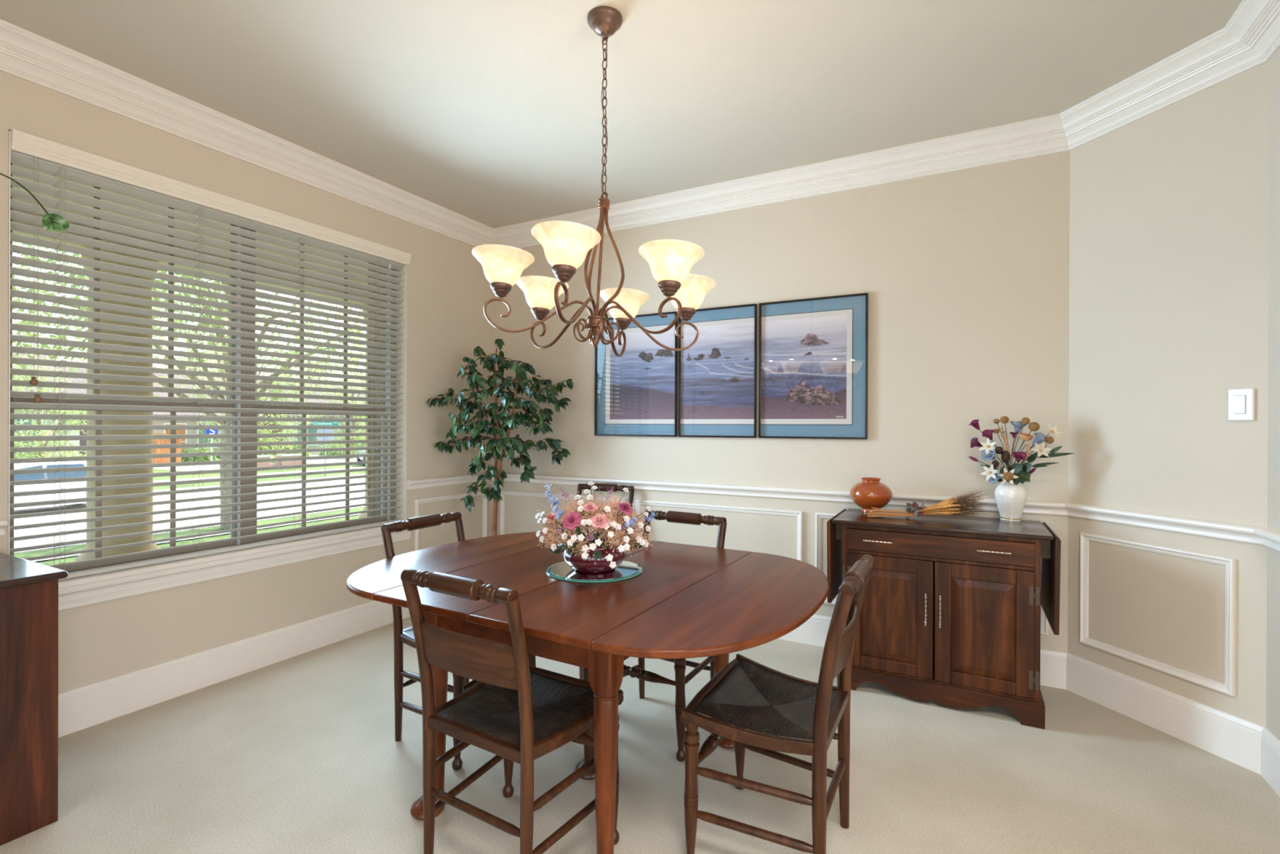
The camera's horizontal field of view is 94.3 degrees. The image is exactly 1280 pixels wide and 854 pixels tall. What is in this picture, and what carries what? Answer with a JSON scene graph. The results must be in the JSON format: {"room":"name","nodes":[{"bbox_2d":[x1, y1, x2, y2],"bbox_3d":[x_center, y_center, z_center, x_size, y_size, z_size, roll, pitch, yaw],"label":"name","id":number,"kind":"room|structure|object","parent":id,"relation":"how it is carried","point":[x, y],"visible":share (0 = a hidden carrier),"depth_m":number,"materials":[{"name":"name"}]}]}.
{"room":"dining room","nodes":[
{"label":"dining room","id":0,"kind":"room"},
{"bbox_2d":[0,71,492,693],"bbox_3d":[-2.893,-0.115,1.640,0.200,2.743,7.330,0,0,28],"label":"wall","id":1,"kind":"structure","parent":0,"point":[448,289],"depth_m":3.12,"materials":[{"name":"beige paint"}]},
{"bbox_2d":[0,519,7,536],"bbox_3d":[-3.429,0.383,0.401,0.045,0.063,4.240,0,0,28],"label":"trim","id":2,"kind":"structure","parent":1,"relation":"attached to","point":[3,522],"depth_m":2.25,"materials":[{"name":"white paint"}]},
{"bbox_2d":[8,129,410,610],"bbox_3d":[-2.052,-0.200,3.138,0.248,1.889,1.910,0,0,28],"label":"window","id":3,"kind":"structure","parent":1,"relation":"in","point":[85,590],"depth_m":3.09,"materials":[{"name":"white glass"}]},
{"bbox_2d":[9,128,411,580],"bbox_3d":[-1.998,-0.256,3.119,0.098,1.768,1.870,0,0,28],"label":"window blind","id":4,"kind":"object","parent":3,"relation":"attached to","point":[27,150],"visible":0.94,"depth_m":2.82,"materials":[{"name":"white plastic"}]},
{"bbox_2d":[57,600,409,737],"bbox_3d":[-2.803,1.170,1.592,0.018,0.174,6.932,0,0,28],"label":"baseboard","id":5,"kind":"structure","parent":1,"relation":"attached to","point":[91,704],"depth_m":2.87,"materials":[{"name":"white paint"}]},
{"bbox_2d":[0,18,493,246],"bbox_3d":[-2.739,-1.420,1.558,0.142,0.131,6.932,0,0,28],"label":"trim","id":6,"kind":"structure","parent":1,"relation":"attached to","point":[24,55],"depth_m":2.80,"materials":[{"name":"white paint"}]},
{"bbox_2d":[407,472,492,489],"bbox_3d":[-1.330,0.383,4.277,0.045,0.063,0.807,0,0,28],"label":"trim","id":7,"kind":"structure","parent":1,"relation":"attached to","point":[465,478],"depth_m":4.16,"materials":[{"name":"white paint"}]},
{"bbox_2d":[414,490,487,551],"bbox_3d":[-1.343,0.747,4.280,0.019,0.520,0.674,0,0,28],"label":"trim","id":8,"kind":"structure","parent":1,"relation":"attached to","point":[418,501],"depth_m":4.24,"materials":[{"name":"white paint"}]},
{"bbox_2d":[367,262,381,516],"bbox_3d":[-2.393,0.081,3.001,0.215,3.150,15.000,0,0,28],"label":"wall","id":9,"kind":"structure","parent":0,"point":[369,430],"depth_m":4.11,"materials":[{"name":"stone"}]},
{"bbox_2d":[12,163,368,304],"bbox_3d":[-3.423,-1.474,3.558,2.580,0.450,15.000,0,0,28],"label":"porch roof","id":10,"kind":"structure","parent":9,"relation":"attached to","point":[13,164],"depth_m":4.16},
{"bbox_2d":[0,0,1242,228],"bbox_3d":[0.206,-1.532,-0.026,7.225,0.120,7.350,0,0,28],"label":"ceiling","id":11,"kind":"structure","parent":0,"point":[489,113],"depth_m":2.48,"materials":[{"name":"paint"}]},
{"bbox_2d":[471,5,715,356],"bbox_3d":[-0.144,-0.878,2.137,0.863,1.198,0.862,0,0,28],"label":"chandelier","id":12,"kind":"object","parent":11,"relation":"hanging from","point":[566,245],"visible":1,"depth_m":2.05,"materials":[{"name":"brown metal"}]},
{"bbox_2d":[0,616,1279,853],"bbox_3d":[0.184,1.331,-0.043,7.225,0.120,7.300,0,0,28],"label":"floor","id":13,"kind":"structure","parent":0,"point":[300,753],"depth_m":2.12,"materials":[{"name":"beige carpet"}]},
{"bbox_2d":[0,552,67,845],"bbox_3d":[-2.410,0.858,1.522,0.660,0.800,1.222,0,0,28],"label":"cabinet","id":14,"kind":"object","parent":13,"relation":"on","point":[29,589],"visible":1,"depth_m":1.84,"materials":[{"name":"brown wood"}]},
{"bbox_2d":[0,173,69,232],"bbox_3d":[-2.314,-0.187,1.730,0.170,1.291,0.932,0,0,41],"label":"trailing plant","id":15,"kind":"object","parent":14,"relation":"on","point":[52,223],"visible":1,"depth_m":2.01,"materials":[{"name":"green plant"}]},
{"bbox_2d":[381,511,536,769],"bbox_3d":[-0.752,0.826,2.485,0.484,0.874,0.486,0,0,28],"label":"dining chair","id":16,"kind":"object","parent":13,"relation":"on","point":[461,684],"visible":0.3,"depth_m":2.38,"materials":[{"name":"brown wood"}]},
{"bbox_2d":[425,338,573,535],"bbox_3d":[-0.943,0.326,4.077,0.987,1.865,0.569,0,0,2],"label":"ficus tree","id":17,"kind":"object","parent":13,"relation":"on","point":[498,446],"visible":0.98,"depth_m":4.03,"materials":[{"name":"green plant"}]},
{"bbox_2d":[400,568,623,853],"bbox_3d":[-0.374,0.828,1.747,0.486,0.874,0.484,0,0,31],"label":"dining chair","id":18,"kind":"object","parent":13,"relation":"on","point":[518,712],"visible":0.88,"depth_m":1.65,"materials":[{"name":"brown wood"}]},
{"bbox_2d":[346,531,828,853],"bbox_3d":[-0.182,0.893,2.171,1.638,0.745,1.204,0,0,30],"label":"table","id":19,"kind":"object","parent":13,"relation":"on","point":[686,601],"visible":0.71,"depth_m":1.80,"materials":[{"name":"brown wood"}]},
{"bbox_2d":[546,560,642,582],"bbox_3d":[-0.165,0.516,2.153,0.348,0.008,0.348,0,0,28],"label":"tray","id":20,"kind":"object","parent":19,"relation":"on","point":[562,571],"visible":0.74,"depth_m":2.07,"materials":[{"name":"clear glass"}]},
{"bbox_2d":[562,535,626,573],"bbox_3d":[-0.165,0.462,2.153,0.229,0.101,0.229,0,0,28],"label":"bowl","id":21,"kind":"object","parent":20,"relation":"on","point":[577,563],"visible":0.51,"depth_m":2.06,"materials":[{"name":"red glass"}]},
{"bbox_2d":[535,481,655,568],"bbox_3d":[-0.156,0.337,2.155,0.437,0.278,0.396,0,0,14],"label":"flower arrangement","id":22,"kind":"object","parent":21,"relation":"in","point":[608,516],"visible":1,"depth_m":2.06,"materials":[{"name":"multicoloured plant"}]},
{"bbox_2d":[575,483,634,525],"bbox_3d":[-0.314,0.824,3.854,0.486,0.874,0.484,0,0,22],"label":"dining chair","id":23,"kind":"object","parent":13,"relation":"on","point":[603,486],"visible":0.18,"depth_m":4.03,"materials":[{"name":"brown wood"}]},
{"bbox_2d":[622,510,727,761],"bbox_3d":[0.087,0.828,2.547,0.486,0.874,0.484,0,0,32],"label":"dining chair","id":24,"kind":"object","parent":13,"relation":"on","point":[638,670],"visible":0.37,"depth_m":2.45,"materials":[{"name":"brown wood"}]},
{"bbox_2d":[680,554,874,853],"bbox_3d":[0.431,0.831,1.795,0.484,0.874,0.486,0,0,28],"label":"dining chair","id":25,"kind":"object","parent":13,"relation":"on","point":[745,694],"visible":1,"depth_m":1.69,"materials":[{"name":"brown wood"}]},
{"bbox_2d":[826,508,1061,728],"bbox_3d":[1.436,0.861,2.884,0.941,0.817,0.470,0,0,28],"label":"base cabinet","id":26,"kind":"object","parent":13,"relation":"on","point":[950,615],"visible":0.89,"depth_m":2.68,"materials":[{"name":"brown wood"}]},
{"bbox_2d":[849,477,893,512],"bbox_3d":[1.232,0.362,3.171,0.216,0.178,0.216,0,0,28],"label":"urn","id":27,"kind":"object","parent":26,"relation":"on","point":[868,493],"visible":0.94,"depth_m":3.10,"materials":[{"name":"ceramic"}]},
{"bbox_2d":[866,486,995,519],"bbox_3d":[1.427,0.370,2.918,0.572,0.164,0.218,0,0,26],"label":"bundle","id":28,"kind":"object","parent":26,"relation":"on","point":[952,506],"visible":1,"depth_m":2.89,"materials":[{"name":"plant"}]},
{"bbox_2d":[994,480,1026,521],"bbox_3d":[1.806,0.360,2.894,0.136,0.188,0.136,0,0,28],"label":"vase","id":29,"kind":"object","parent":26,"relation":"on","point":[1011,499],"visible":0.91,"depth_m":2.85,"materials":[{"name":"beige ceramic"}]},
{"bbox_2d":[968,416,1074,484],"bbox_3d":[1.815,0.124,2.843,0.430,0.354,0.125,0,0,28],"label":"flower bouquet","id":30,"kind":"object","parent":29,"relation":"in","point":[1015,473],"visible":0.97,"depth_m":2.85,"materials":[{"name":"multicoloured plant"}]},
{"bbox_2d":[1018,432,1033,440],"bbox_3d":[1.847,0.047,2.839,0.059,0.040,0.058,0,0,28],"label":"flower","id":31,"kind":"object","parent":30,"relation":"on","point":[1025,437],"depth_m":2.83,"materials":[{"name":"plant"}]},
{"bbox_2d":[491,151,1070,652],"bbox_3d":[0.531,-0.107,3.823,3.743,2.743,0.170,0,0,28],"label":"wall","id":32,"kind":"structure","parent":0,"point":[964,273],"depth_m":3.29,"materials":[{"name":"beige paint"}]},
{"bbox_2d":[499,489,626,534],"bbox_3d":[-0.588,0.749,4.322,1.117,0.520,0.019,0,0,28],"label":"trim","id":33,"kind":"structure","parent":32,"relation":"attached to","point":[504,492],"depth_m":4.48,"materials":[{"name":"white paint"}]},
{"bbox_2d":[594,311,677,436],"bbox_3d":[-0.036,-0.345,4.020,0.630,0.816,0.023,0,0,28],"label":"framed picture","id":34,"kind":"object","parent":32,"relation":"attached to","point":[636,391],"visible":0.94,"depth_m":4.01,"materials":[{"name":"blue paper"}]},
{"bbox_2d":[609,328,675,419],"bbox_3d":[0.013,-0.347,3.999,0.502,0.590,0.001,0,0,28],"label":"print","id":35,"kind":"object","parent":34,"relation":"attached to","point":[642,380],"depth_m":3.99},
{"bbox_2d":[678,303,757,437],"bbox_3d":[0.481,-0.343,3.739,0.519,0.816,0.023,0,0,28],"label":"framed picture","id":36,"kind":"object","parent":32,"relation":"attached to","point":[717,374],"visible":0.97,"depth_m":3.73,"materials":[{"name":"paper"}]},
{"bbox_2d":[680,322,754,418],"bbox_3d":[0.483,-0.345,3.744,0.497,0.590,0.001,0,0,28],"label":"print","id":37,"kind":"object","parent":36,"relation":"attached to","point":[717,371],"depth_m":3.74},
{"bbox_2d":[635,499,802,560],"bbox_3d":[0.461,0.754,3.753,1.116,0.520,0.019,0,0,28],"label":"trim","id":38,"kind":"structure","parent":32,"relation":"attached to","point":[638,502],"depth_m":3.67,"materials":[{"name":"white paint"}]},
{"bbox_2d":[492,472,1067,515],"bbox_3d":[0.452,0.391,3.746,3.686,0.063,0.045,0,0,28],"label":"trim","id":39,"kind":"structure","parent":32,"relation":"attached to","point":[1052,508],"depth_m":3.57,"materials":[{"name":"white paint"}]},
{"bbox_2d":[493,113,1069,248],"bbox_3d":[0.435,-1.413,3.700,3.686,0.131,0.142,0,0,28],"label":"trim","id":40,"kind":"structure","parent":32,"relation":"attached to","point":[1043,135],"depth_m":3.34,"materials":[{"name":"white paint"}]},
{"bbox_2d":[758,293,868,439],"bbox_3d":[0.997,-0.340,3.460,0.621,0.816,0.023,0,0,28],"label":"framed picture","id":41,"kind":"object","parent":32,"relation":"attached to","point":[813,363],"visible":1,"depth_m":3.46,"materials":[{"name":"paper"}]},
{"bbox_2d":[760,315,846,418],"bbox_3d":[0.954,-0.342,3.489,0.496,0.590,0.001,0,0,28],"label":"print","id":42,"kind":"object","parent":41,"relation":"attached to","point":[803,357],"depth_m":3.49},
{"bbox_2d":[777,614,1067,688],"bbox_3d":[0.456,1.177,3.759,3.686,0.174,0.018,0,0,28],"label":"baseboard","id":43,"kind":"structure","parent":32,"relation":"attached to","point":[814,631],"depth_m":2.93,"materials":[{"name":"white paint"}]},
{"bbox_2d":[815,512,1048,635],"bbox_3d":[1.513,0.759,3.184,1.121,0.520,0.019,0,0,28],"label":"trim","id":44,"kind":"structure","parent":32,"relation":"attached to","point":[819,516],"depth_m":3.44,"materials":[{"name":"white paint"}]},
{"bbox_2d":[1067,60,1270,727],"bbox_3d":[2.265,-0.098,2.552,0.163,2.743,0.898,0,0,-16],"label":"wall","id":45,"kind":"structure","parent":0,"point":[1169,207],"depth_m":2.45,"materials":[{"name":"beige paint"}]},
{"bbox_2d":[1079,532,1235,696],"bbox_3d":[2.175,0.762,2.539,0.019,0.522,0.587,0,0,-17],"label":"trim","id":46,"kind":"structure","parent":45,"relation":"attached to","point":[1228,687],"depth_m":2.44,"materials":[{"name":"white paint"}]},
{"bbox_2d":[1059,27,1269,151],"bbox_3d":[2.128,-1.405,2.507,0.142,0.131,0.747,0,0,-17],"label":"trim","id":47,"kind":"structure","parent":45,"relation":"attached to","point":[1219,57],"depth_m":2.44,"materials":[{"name":"white paint"}]},
{"bbox_2d":[1066,653,1264,774],"bbox_3d":[2.179,1.186,2.530,0.018,0.174,0.747,0,0,-17],"label":"baseboard","id":48,"kind":"structure","parent":45,"relation":"attached to","point":[1236,740],"depth_m":2.46,"materials":[{"name":"white paint"}]},
{"bbox_2d":[1065,502,1266,544],"bbox_3d":[2.168,0.399,2.524,0.045,0.063,0.747,0,0,-17],"label":"trim","id":49,"kind":"structure","parent":45,"relation":"attached to","point":[1226,531],"depth_m":2.45,"materials":[{"name":"white paint"}]},
{"bbox_2d":[1227,387,1254,420],"bbox_3d":[2.267,-0.084,2.240,0.017,0.120,0.077,0,0,-17],"label":"light switch","id":50,"kind":"object","parent":45,"relation":"attached to","point":[1241,402],"visible":1,"depth_m":2.23,"materials":[{"name":"white plastic"}]},
{"bbox_2d":[1266,48,1279,740],"bbox_3d":[2.036,-0.097,1.519,0.165,2.743,1.510,0,0,28],"label":"wall","id":51,"kind":"structure","parent":0,"point":[1273,646],"depth_m":2.13,"materials":[{"name":"beige paint"}]},
{"bbox_2d":[1224,0,1279,61],"bbox_3d":[1.895,-1.404,1.563,0.142,0.131,1.454,0,0,28],"label":"trim","id":52,"kind":"structure","parent":51,"relation":"attached to","point":[1255,24],"depth_m":2.09,"materials":[{"name":"white paint"}]},
{"bbox_2d":[1253,527,1279,551],"bbox_3d":[1.931,0.400,1.544,0.045,0.063,1.454,0,0,28],"label":"trim","id":53,"kind":"structure","parent":51,"relation":"attached to","point":[1271,538],"depth_m":2.10,"materials":[{"name":"white paint"}]},
{"bbox_2d":[1260,727,1279,796],"bbox_3d":[1.940,1.187,1.539,0.018,0.174,1.454,0,0,28],"label":"baseboard","id":54,"kind":"structure","parent":51,"relation":"attached to","point":[1269,744],"depth_m":2.11,"materials":[{"name":"white paint"}]},
{"label":"outside","id":55,"kind":"structure","parent":0,"visible":0},
{"bbox_2d":[153,452,364,490],"bbox_3d":[-33.099,2.147,57.717,66.850,0.380,150.000,0,0,28],"label":"lawn","id":56,"kind":"structure","parent":55,"point":[216,474],"depth_m":25.35,"materials":[{"name":"green plant"}]},
{"bbox_2d":[13,331,37,347],"bbox_3d":[-50.262,-3.219,46.091,10.127,11.265,8.432,0,0,32],"label":"street tree","id":57,"kind":"object","parent":56,"relation":"on","point":[13,331],"visible":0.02,"depth_m":45.41,"materials":[{"name":"green plant"}]},
{"bbox_2d":[12,353,86,458],"bbox_3d":[-21.088,-0.216,20.673,4.340,5.021,3.614,0,0,39],"label":"street tree","id":58,"kind":"object","parent":56,"relation":"on","point":[41,433],"visible":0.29,"depth_m":20.47,"materials":[{"name":"green plant"}]},
{"bbox_2d":[12,352,86,457],"bbox_3d":[-30.832,-0.738,23.911,10.000,5.600,10.500,0,0,28],"label":"house","id":59,"kind":"structure","parent":56,"relation":"on","point":[68,390],"depth_m":25.85,"materials":[{"name":"pink brick"}]},
{"bbox_2d":[63,367,262,456],"bbox_3d":[-33.247,-0.779,40.456,10.000,5.800,9.300,0,0,28],"label":"house","id":60,"kind":"structure","parent":56,"relation":"on","point":[82,442],"depth_m":38.49,"materials":[{"name":"brown brick"}]},
{"bbox_2d":[153,433,181,463],"bbox_3d":[-24.655,1.172,30.119,0.090,1.700,2.400,0,0,28],"label":"fence","id":61,"kind":"object","parent":56,"relation":"on","point":[156,451],"visible":0.24,"depth_m":30.45,"materials":[{"name":"brown wood"}]},
{"bbox_2d":[181,448,206,462],"bbox_3d":[-24.945,1.653,32.708,1.768,1.077,1.691,0,0,-5],"label":"shrub","id":62,"kind":"object","parent":56,"relation":"on","point":[188,459],"visible":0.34,"depth_m":32.55,"materials":[{"name":"green plant"}]},
{"bbox_2d":[178,333,222,376],"bbox_3d":[-43.295,-3.343,57.820,9.034,11.541,10.851,0,0,-21],"label":"street tree","id":63,"kind":"object","parent":56,"relation":"on","point":[193,368],"visible":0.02,"depth_m":58.73,"materials":[{"name":"green plant"}]},
{"bbox_2d":[189,447,218,460],"bbox_3d":[-26.571,1.641,36.002,1.768,1.077,1.692,0,0,0],"label":"shrub","id":64,"kind":"object","parent":56,"relation":"on","point":[207,458],"visible":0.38,"depth_m":35.94,"materials":[{"name":"green plant"}]},
{"bbox_2d":[205,429,217,469],"bbox_3d":[-20.773,0.999,28.814,0.069,2.180,0.520,0,0,28],"label":"sign","id":65,"kind":"object","parent":56,"relation":"on","point":[207,431],"visible":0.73,"depth_m":28.81,"materials":[{"name":"blue metal"}]},
{"bbox_2d":[186,333,314,462],"bbox_3d":[-21.894,-1.614,34.075,6.149,8.022,5.120,0,0,-9],"label":"street tree","id":66,"kind":"object","parent":56,"relation":"on","point":[270,390],"visible":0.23,"depth_m":33.56,"materials":[{"name":"green plant"}]},
{"bbox_2d":[257,453,302,471],"bbox_3d":[-17.880,1.719,28.953,0.500,0.700,2.800,0,0,28],"label":"brick planter","id":67,"kind":"object","parent":56,"relation":"on","point":[287,462],"visible":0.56,"depth_m":29.17,"materials":[{"name":"brick"}]},
{"bbox_2d":[277,444,311,456],"bbox_3d":[-23.579,1.560,40.510,2.030,1.292,2.121,0,0,-7],"label":"shrub","id":68,"kind":"object","parent":56,"relation":"on","point":[295,446],"visible":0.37,"depth_m":40.19,"materials":[{"name":"green plant"}]},
{"bbox_2d":[266,339,343,380],"bbox_3d":[-37.612,-3.857,68.392,9.156,12.674,10.816,0,0,-25],"label":"street tree","id":69,"kind":"object","parent":56,"relation":"on","point":[331,356],"visible":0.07,"depth_m":69.27,"materials":[{"name":"green plant"}]},
{"bbox_2d":[257,379,365,453],"bbox_3d":[-27.415,-0.879,51.228,10.000,5.800,12.800,0,0,28],"label":"house","id":70,"kind":"structure","parent":56,"relation":"on","point":[308,431],"depth_m":45.93,"materials":[{"name":"pink brick"}]},
{"bbox_2d":[312,421,338,425],"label":"street sign","id":71,"kind":"object","parent":56,"relation":"on","point":[314,423],"depth_m":25.00,"materials":[{"name":"metal"}]},
{"bbox_2d":[316,429,334,432],"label":"street sign","id":72,"kind":"object","parent":56,"relation":"on","point":[320,430],"depth_m":25.06,"materials":[{"name":"metal"}]},
{"bbox_2d":[316,436,334,476],"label":"street sign","id":73,"kind":"object","parent":56,"relation":"on","point":[322,438],"depth_m":25.06,"materials":[{"name":"metal"}]},
{"bbox_2d":[317,443,345,455],"bbox_3d":[-21.889,1.562,42.566,2.121,1.292,2.030,0,0,-34],"label":"shrub","id":74,"kind":"object","parent":56,"relation":"on","point":[328,453],"visible":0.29,"depth_m":42.12,"materials":[{"name":"green plant"}]},
{"bbox_2d":[301,373,365,457],"bbox_3d":[-18.645,-0.753,39.022,5.787,6.139,4.818,0,0,16],"label":"street tree","id":75,"kind":"object","parent":56,"relation":"on","point":[351,437],"visible":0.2,"depth_m":38.67,"materials":[{"name":"green plant"}]},
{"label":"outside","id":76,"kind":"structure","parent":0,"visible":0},
{"bbox_2d":[13,506,364,565],"bbox_3d":[1.709,1.998,21.817,10.850,0.970,100.000,0,0,28],"label":"lawn","id":77,"kind":"structure","parent":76,"point":[75,548],"depth_m":11.70,"materials":[{"name":"green plant"}]},
{"bbox_2d":[12,241,366,529],"bbox_3d":[-8.678,-2.076,12.707,9.182,8.952,7.841,0,0,-10],"label":"street tree","id":78,"kind":"object","parent":77,"relation":"on","point":[225,483],"visible":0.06,"depth_m":12.00,"materials":[{"name":"green plant"}]},
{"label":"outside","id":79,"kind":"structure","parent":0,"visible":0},
{"bbox_2d":[13,477,364,548],"bbox_3d":[0.252,2.388,39.663,8.900,0.410,150.000,0,0,28],"label":"street","id":80,"kind":"structure","parent":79,"point":[42,530],"depth_m":15.73,"materials":[{"name":"grey asphalt"}]},
{"bbox_2d":[13,460,86,509],"bbox_3d":[-15.692,1.521,15.033,2.180,1.296,4.600,0,0,28],"label":"car","id":81,"kind":"object","parent":80,"relation":"on","point":[24,499],"visible":0.23,"depth_m":14.91,"materials":[{"name":"white paint"}]},
{"bbox_2d":[13,473,364,553],"bbox_3d":[0.187,2.243,39.698,9.050,0.300,150.000,0,0,28],"label":"kerb","id":82,"kind":"object","parent":80,"relation":"on","point":[206,486],"depth_m":15.17,"materials":[{"name":"concrete"}]},
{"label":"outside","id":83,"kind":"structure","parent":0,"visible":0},
{"bbox_3d":[-3.086,1.526,3.945,2.330,0.350,12.000,0,0,28],"label":"floor","id":84,"kind":"structure","parent":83,"visible":0},
{"bbox_2d":[75,244,161,561],"bbox_3d":[-3.722,0.048,4.257,0.620,2.600,0.620,0,0,28],"label":"porch column","id":85,"kind":"structure","parent":84,"relation":"on","point":[85,556],"depth_m":4.13,"materials":[{"name":"stone"}]},
{"bbox_2d":[359,303,368,518],"bbox_3d":[-2.671,0.048,6.199,0.620,2.600,0.620,0,0,28],"label":"porch column","id":86,"kind":"structure","parent":84,"relation":"on","point":[362,514],"depth_m":6.08,"materials":[{"name":"stone"}]},
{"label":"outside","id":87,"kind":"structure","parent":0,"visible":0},
{"bbox_2d":[31,453,364,561],"bbox_3d":[-7.706,2.045,43.970,30.600,0.121,130.000,0,0,28],"label":"sidewalk","id":88,"kind":"structure","parent":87,"point":[190,468],"depth_m":28.52,"materials":[{"name":"concrete"}]},
{"bbox_2d":[356,443,364,466],"bbox_3d":[-14.588,1.424,33.141,2.180,1.296,4.600,0,0,-32],"label":"car","id":89,"kind":"object","parent":88,"relation":"on","point":[358,451],"visible":0.22,"depth_m":32.86,"materials":[{"name":"white paint"}]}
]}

